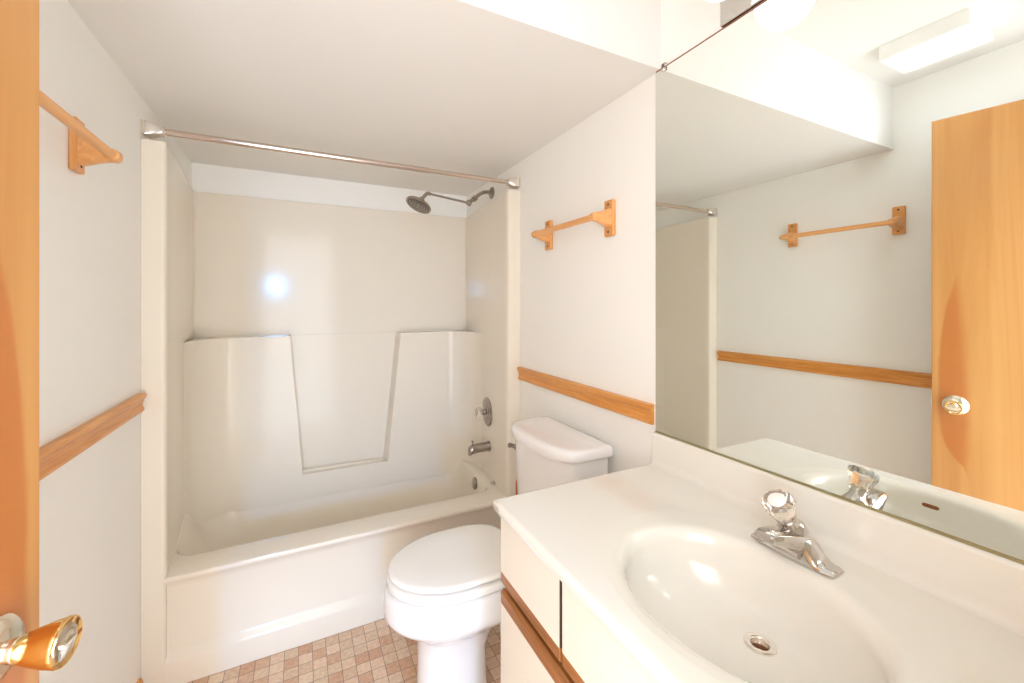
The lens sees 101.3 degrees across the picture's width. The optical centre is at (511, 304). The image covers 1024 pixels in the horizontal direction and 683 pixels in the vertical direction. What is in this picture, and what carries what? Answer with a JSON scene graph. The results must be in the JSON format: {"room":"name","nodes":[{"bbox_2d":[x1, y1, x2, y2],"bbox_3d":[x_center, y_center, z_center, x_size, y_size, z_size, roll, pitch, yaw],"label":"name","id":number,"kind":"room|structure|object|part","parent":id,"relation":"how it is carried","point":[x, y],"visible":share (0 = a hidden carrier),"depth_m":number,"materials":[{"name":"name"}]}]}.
{"room":"bathroom","nodes":[
{"label":"bathroom","id":0,"kind":"room"},
{"bbox_2d":[39,0,191,682],"bbox_3d":[-1.091,0.181,0.937,0.090,2.433,2.932,0,0,-27],"label":"wall","id":1,"kind":"structure","parent":0,"point":[90,222],"depth_m":1.14,"materials":[{"name":"paint"}]},
{"bbox_2d":[39,89,122,174],"bbox_3d":[-0.947,-0.397,0.856,0.092,0.132,0.536,0,0,-27],"label":"towel bar","id":2,"kind":"object","parent":1,"relation":"attached to","point":[85,149],"visible":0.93,"depth_m":1.03,"materials":[{"name":"brown wood"}]},
{"bbox_3d":[-1.087,-0.397,1.048,0.016,0.132,0.048,0,0,-27],"label":"plate","id":3,"kind":"part","parent":2,"relation":"part of","materials":[{"name":"brown wood"}]},
{"bbox_3d":[-1.046,-0.383,1.068,0.078,0.072,0.042,0,0,-27],"label":"arm","id":4,"kind":"part","parent":2,"relation":"part of","materials":[{"name":"brown wood"}]},
{"bbox_2d":[39,393,146,480],"bbox_3d":[-0.904,0.343,0.691,0.022,0.066,1.764,0,0,-27],"label":"trim","id":5,"kind":"structure","parent":1,"relation":"attached to","point":[59,451],"depth_m":1.07,"materials":[{"name":"brown wood"}]},
{"bbox_2d":[140,119,520,189],"bbox_3d":[-0.649,-0.633,1.854,1.523,0.052,0.060,0,0,-27],"label":"shower rod","id":6,"kind":"object","parent":1,"relation":"attached to","point":[148,129],"visible":1,"depth_m":1.73,"materials":[{"name":"silver metal"}]},
{"bbox_2d":[192,163,466,217],"bbox_3d":[-1.009,0.181,2.569,1.524,2.433,0.090,0,0,-27],"label":"wall","id":7,"kind":"structure","parent":0,"point":[207,178],"depth_m":2.44,"materials":[{"name":"paint"}]},
{"bbox_2d":[187,618,500,682],"bbox_3d":[-0.370,1.427,1.300,1.704,0.060,2.932,0,0,-27],"label":"floor","id":8,"kind":"structure","parent":0,"point":[373,652],"depth_m":1.64,"materials":[{"name":"tile"}]},
{"bbox_2d":[141,138,519,682],"bbox_3d":[-0.813,0.403,2.180,1.523,1.988,0.781,0,0,-27],"label":"bathtub","id":9,"kind":"object","parent":8,"relation":"on","point":[315,376],"visible":0.81,"depth_m":2.23,"materials":[{"name":"white plastic"}]},
{"bbox_3d":[-1.462,0.403,1.853,0.069,1.988,0.781,0,0,-27],"label":"panel","id":10,"kind":"part","parent":9,"relation":"part of","materials":[{"name":"white plastic"}]},
{"bbox_3d":[-0.987,0.201,2.525,1.492,1.584,0.008,0,0,-27],"label":"panel","id":11,"kind":"part","parent":9,"relation":"part of","materials":[{"name":"white plastic"}]},
{"bbox_2d":[162,460,505,682],"bbox_3d":[-0.823,1.164,2.163,1.467,0.466,0.761,0,0,-27],"label":"basin","id":12,"kind":"object","parent":9,"relation":"in","point":[254,568],"depth_m":1.84,"materials":[{"name":"white plastic"}]},
{"bbox_3d":[-0.217,1.046,2.452,0.020,0.068,0.068,0,0,-27],"label":"overflow plate","id":13,"kind":"part","parent":9,"relation":"part of","materials":[{"name":"silver metal"}]},
{"bbox_2d":[468,441,490,455],"bbox_3d":[-0.188,0.808,2.382,0.125,0.082,0.060,0,0,-27],"label":"tub spout","id":14,"kind":"object","parent":9,"relation":"attached to","point":[483,446],"visible":1,"depth_m":2.36,"materials":[{"name":"silver metal"}]},
{"bbox_2d":[475,397,491,425],"bbox_3d":[-0.174,0.622,2.425,0.071,0.164,0.164,0,0,-22],"label":"shower valve","id":15,"kind":"object","parent":9,"relation":"attached to","point":[485,411],"visible":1,"depth_m":2.40,"materials":[{"name":"silver metal"}]},
{"bbox_3d":[-0.190,0.622,2.419,0.041,0.064,0.064,0,0,-27],"label":"knob","id":16,"kind":"part","parent":15,"relation":"part of","materials":[{"name":"white plastic"}]},
{"bbox_3d":[-0.164,0.403,2.506,0.069,1.988,0.781,0,0,-27],"label":"panel","id":17,"kind":"part","parent":9,"relation":"part of","materials":[{"name":"white plastic"}]},
{"bbox_2d":[383,416,612,682],"bbox_3d":[-0.075,0.948,1.531,0.750,0.900,0.475,0,0,-27],"label":"toilet","id":18,"kind":"object","parent":8,"relation":"on","point":[442,592],"visible":0.56,"depth_m":1.43,"materials":[{"name":"white ceramic"}]},
{"bbox_3d":[-0.208,0.899,1.501,0.458,0.018,0.355,0,0,-27],"label":"lid","id":19,"kind":"part","parent":18,"relation":"part of","materials":[{"name":"white ceramic"}]},
{"bbox_3d":[-0.210,0.931,1.499,0.459,0.026,0.362,0,0,-27],"label":"seat","id":20,"kind":"part","parent":18,"relation":"part of","materials":[{"name":"white plastic"}]},
{"bbox_3d":[0.010,0.617,1.815,0.049,0.035,0.044,0,0,-27],"label":"flush lever","id":21,"kind":"part","parent":18,"relation":"part of","materials":[{"name":"silver metal"}]},
{"bbox_3d":[0.161,0.745,1.641,0.211,0.406,0.426,0,0,-27],"label":"tank","id":22,"kind":"part","parent":18,"relation":"part of","materials":[{"name":"white ceramic"}]},
{"bbox_3d":[0.158,0.520,1.640,0.236,0.044,0.460,0,0,-27],"label":"tank lid","id":23,"kind":"part","parent":18,"relation":"part of","materials":[{"name":"white ceramic"}]},
{"bbox_2d":[501,518,655,682],"bbox_3d":[0.447,0.965,0.755,0.549,0.864,1.027,0,0,-27],"label":"vanity cabinet","id":24,"kind":"object","parent":8,"relation":"on","point":[548,635],"visible":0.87,"depth_m":0.89,"materials":[{"name":"beige laminate"}]},
{"bbox_3d":[0.095,1.035,0.864,0.018,0.524,0.515,0,0,-27],"label":"door","id":25,"kind":"part","parent":24,"relation":"part of","materials":[{"name":"beige laminate"}]},
{"bbox_3d":[0.041,0.616,0.970,0.018,0.151,0.277,0,0,-27],"label":"drawer","id":26,"kind":"part","parent":24,"relation":"part of","materials":[{"name":"beige laminate"}]},
{"bbox_3d":[0.041,0.708,0.970,0.018,0.034,0.277,0,0,-27],"label":"finger pull","id":27,"kind":"part","parent":24,"relation":"part of","materials":[{"name":"brown wood"}]},
{"bbox_3d":[0.095,0.756,0.864,0.018,0.034,0.515,0,0,-27],"label":"finger pull","id":28,"kind":"part","parent":24,"relation":"part of","materials":[{"name":"brown wood"}]},
{"bbox_3d":[0.185,0.708,0.684,0.018,0.034,0.343,0,0,-27],"label":"finger pull","id":29,"kind":"part","parent":24,"relation":"part of","materials":[{"name":"brown wood"}]},
{"bbox_3d":[0.185,0.616,0.684,0.018,0.151,0.343,0,0,-27],"label":"drawer","id":30,"kind":"part","parent":24,"relation":"part of","materials":[{"name":"beige laminate"}]},
{"bbox_2d":[493,432,1023,682],"bbox_3d":[0.439,0.531,0.750,0.568,0.249,1.036,0,0,-27],"label":"vanity sink","id":31,"kind":"object","parent":24,"relation":"in","point":[663,553],"visible":0.98,"depth_m":0.80,"materials":[{"name":"ceramic"}]},
{"bbox_2d":[751,489,844,577],"bbox_3d":[0.538,0.438,0.833,0.125,0.129,0.158,0,0,-27],"label":"faucet","id":32,"kind":"object","parent":31,"relation":"on","point":[790,537],"visible":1,"depth_m":0.81,"materials":[{"name":"silver metal"}]},
{"bbox_3d":[0.534,0.406,0.836,0.064,0.064,0.061,0,0,-27],"label":"knob","id":33,"kind":"part","parent":32,"relation":"part of","materials":[{"name":"clear plastic"}]},
{"bbox_3d":[0.532,0.469,0.830,0.111,0.062,0.062,0,0,-27],"label":"spout","id":34,"kind":"part","parent":32,"relation":"part of","materials":[{"name":"silver metal"}]},
{"bbox_3d":[0.564,0.446,0.849,0.063,0.064,0.056,0,0,-27],"label":"stem","id":35,"kind":"part","parent":32,"relation":"part of","materials":[{"name":"silver metal"}]},
{"bbox_2d":[467,0,721,473],"bbox_3d":[0.351,0.181,1.663,0.090,2.433,2.932,0,0,-27],"label":"wall","id":36,"kind":"structure","parent":0,"point":[588,301],"depth_m":1.58,"materials":[{"name":"paint"}]},
{"bbox_2d":[406,187,493,213],"bbox_3d":[-0.325,-0.595,2.330,0.528,0.208,0.140,0,0,-31],"label":"shower spray","id":37,"kind":"object","parent":36,"relation":"attached to","point":[418,204],"visible":1,"depth_m":2.25,"materials":[{"name":"silver metal"}]},
{"bbox_3d":[-0.348,-0.583,2.302,0.216,0.035,0.012,0,0,-27],"label":"extension arm","id":38,"kind":"part","parent":37,"relation":"part of","materials":[{"name":"silver metal"}]},
{"bbox_3d":[-0.188,-0.613,2.419,0.034,0.122,0.203,0,0,41],"label":"arm","id":39,"kind":"part","parent":37,"relation":"part of","materials":[{"name":"silver metal"}]},
{"bbox_2d":[531,199,615,249],"bbox_3d":[0.228,-0.315,1.702,0.092,0.132,0.470,0,0,-27],"label":"towel bar","id":40,"kind":"object","parent":36,"relation":"attached to","point":[606,217],"visible":1,"depth_m":1.54,"materials":[{"name":"brown wood"}]},
{"bbox_3d":[0.127,-0.315,1.887,0.078,0.072,0.042,0,0,-27],"label":"arm","id":41,"kind":"part","parent":40,"relation":"part of","materials":[{"name":"brown wood"}]},
{"bbox_3d":[0.168,-0.315,1.908,0.016,0.132,0.048,0,0,-27],"label":"plate","id":42,"kind":"part","parent":40,"relation":"part of","materials":[{"name":"brown wood"}]},
{"bbox_3d":[0.317,-0.315,1.510,0.078,0.072,0.042,0,0,-27],"label":"arm","id":43,"kind":"part","parent":40,"relation":"part of","materials":[{"name":"brown wood"}]},
{"bbox_3d":[0.357,-0.315,1.531,0.016,0.132,0.048,0,0,-27],"label":"plate","id":44,"kind":"part","parent":40,"relation":"part of","materials":[{"name":"brown wood"}]},
{"bbox_2d":[517,367,653,424],"bbox_3d":[0.242,0.353,1.755,0.022,0.066,0.918,0,0,-27],"label":"trim","id":45,"kind":"structure","parent":36,"relation":"attached to","point":[633,408],"depth_m":1.60,"materials":[{"name":"brown wood"}]},
{"bbox_2d":[705,0,764,27],"bbox_3d":[0.620,-0.799,0.808,0.198,0.140,0.622,0,0,-27],"label":"vanity light","id":46,"kind":"object","parent":36,"relation":"attached to","point":[730,10],"visible":1,"depth_m":1.09,"materials":[{"name":"silver metal"}]},
{"bbox_3d":[0.498,-0.799,0.989,0.144,0.140,0.140,0,0,-27],"label":"globe bulb","id":47,"kind":"part","parent":46,"relation":"part of","materials":[{"name":"white glass"}]},
{"bbox_2d":[647,432,1023,636],"bbox_3d":[0.674,0.455,0.868,0.041,0.098,1.034,0,0,-27],"label":"backsplash","id":48,"kind":"structure","parent":36,"relation":"attached to","point":[989,586],"depth_m":0.81,"materials":[{"name":"ceramic"}]},
{"bbox_2d":[655,0,1023,564],"bbox_3d":[0.689,-0.172,0.875,0.013,1.156,1.033,0,0,-27],"label":"wall mirror","id":49,"kind":"object","parent":36,"relation":"attached to","point":[840,183],"visible":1,"depth_m":0.85,"materials":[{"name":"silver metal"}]},
{"bbox_3d":[-0.370,-1.066,1.300,1.704,0.060,2.932,0,0,-27],"label":"ceiling","id":50,"kind":"structure","parent":0,"visible":0},
{"bbox_2d":[67,0,660,195],"bbox_3d":[-0.599,-0.888,1.755,1.524,0.295,1.733,0,0,-27],"label":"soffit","id":51,"kind":"structure","parent":50,"relation":"attached to","point":[472,87],"depth_m":1.33,"materials":[{"name":"white paint"}]},
{"bbox_3d":[0.269,0.181,0.031,1.524,2.433,0.090,0,0,-27],"label":"wall","id":52,"kind":"structure","parent":0,"visible":0},
{"bbox_2d":[0,0,82,682],"bbox_3d":[-0.522,0.315,0.156,0.166,2.141,0.811,0,0,-15],"label":"door","id":53,"kind":"structure","parent":52,"relation":"in","point":[27,648],"depth_m":0.51,"materials":[{"name":"brown wood"}]},
{"bbox_3d":[-0.553,0.402,0.495,0.046,0.054,0.054,0,0,-15],"label":"knob","id":54,"kind":"part","parent":53,"relation":"part of","materials":[{"name":"gold metal"}]}
]}

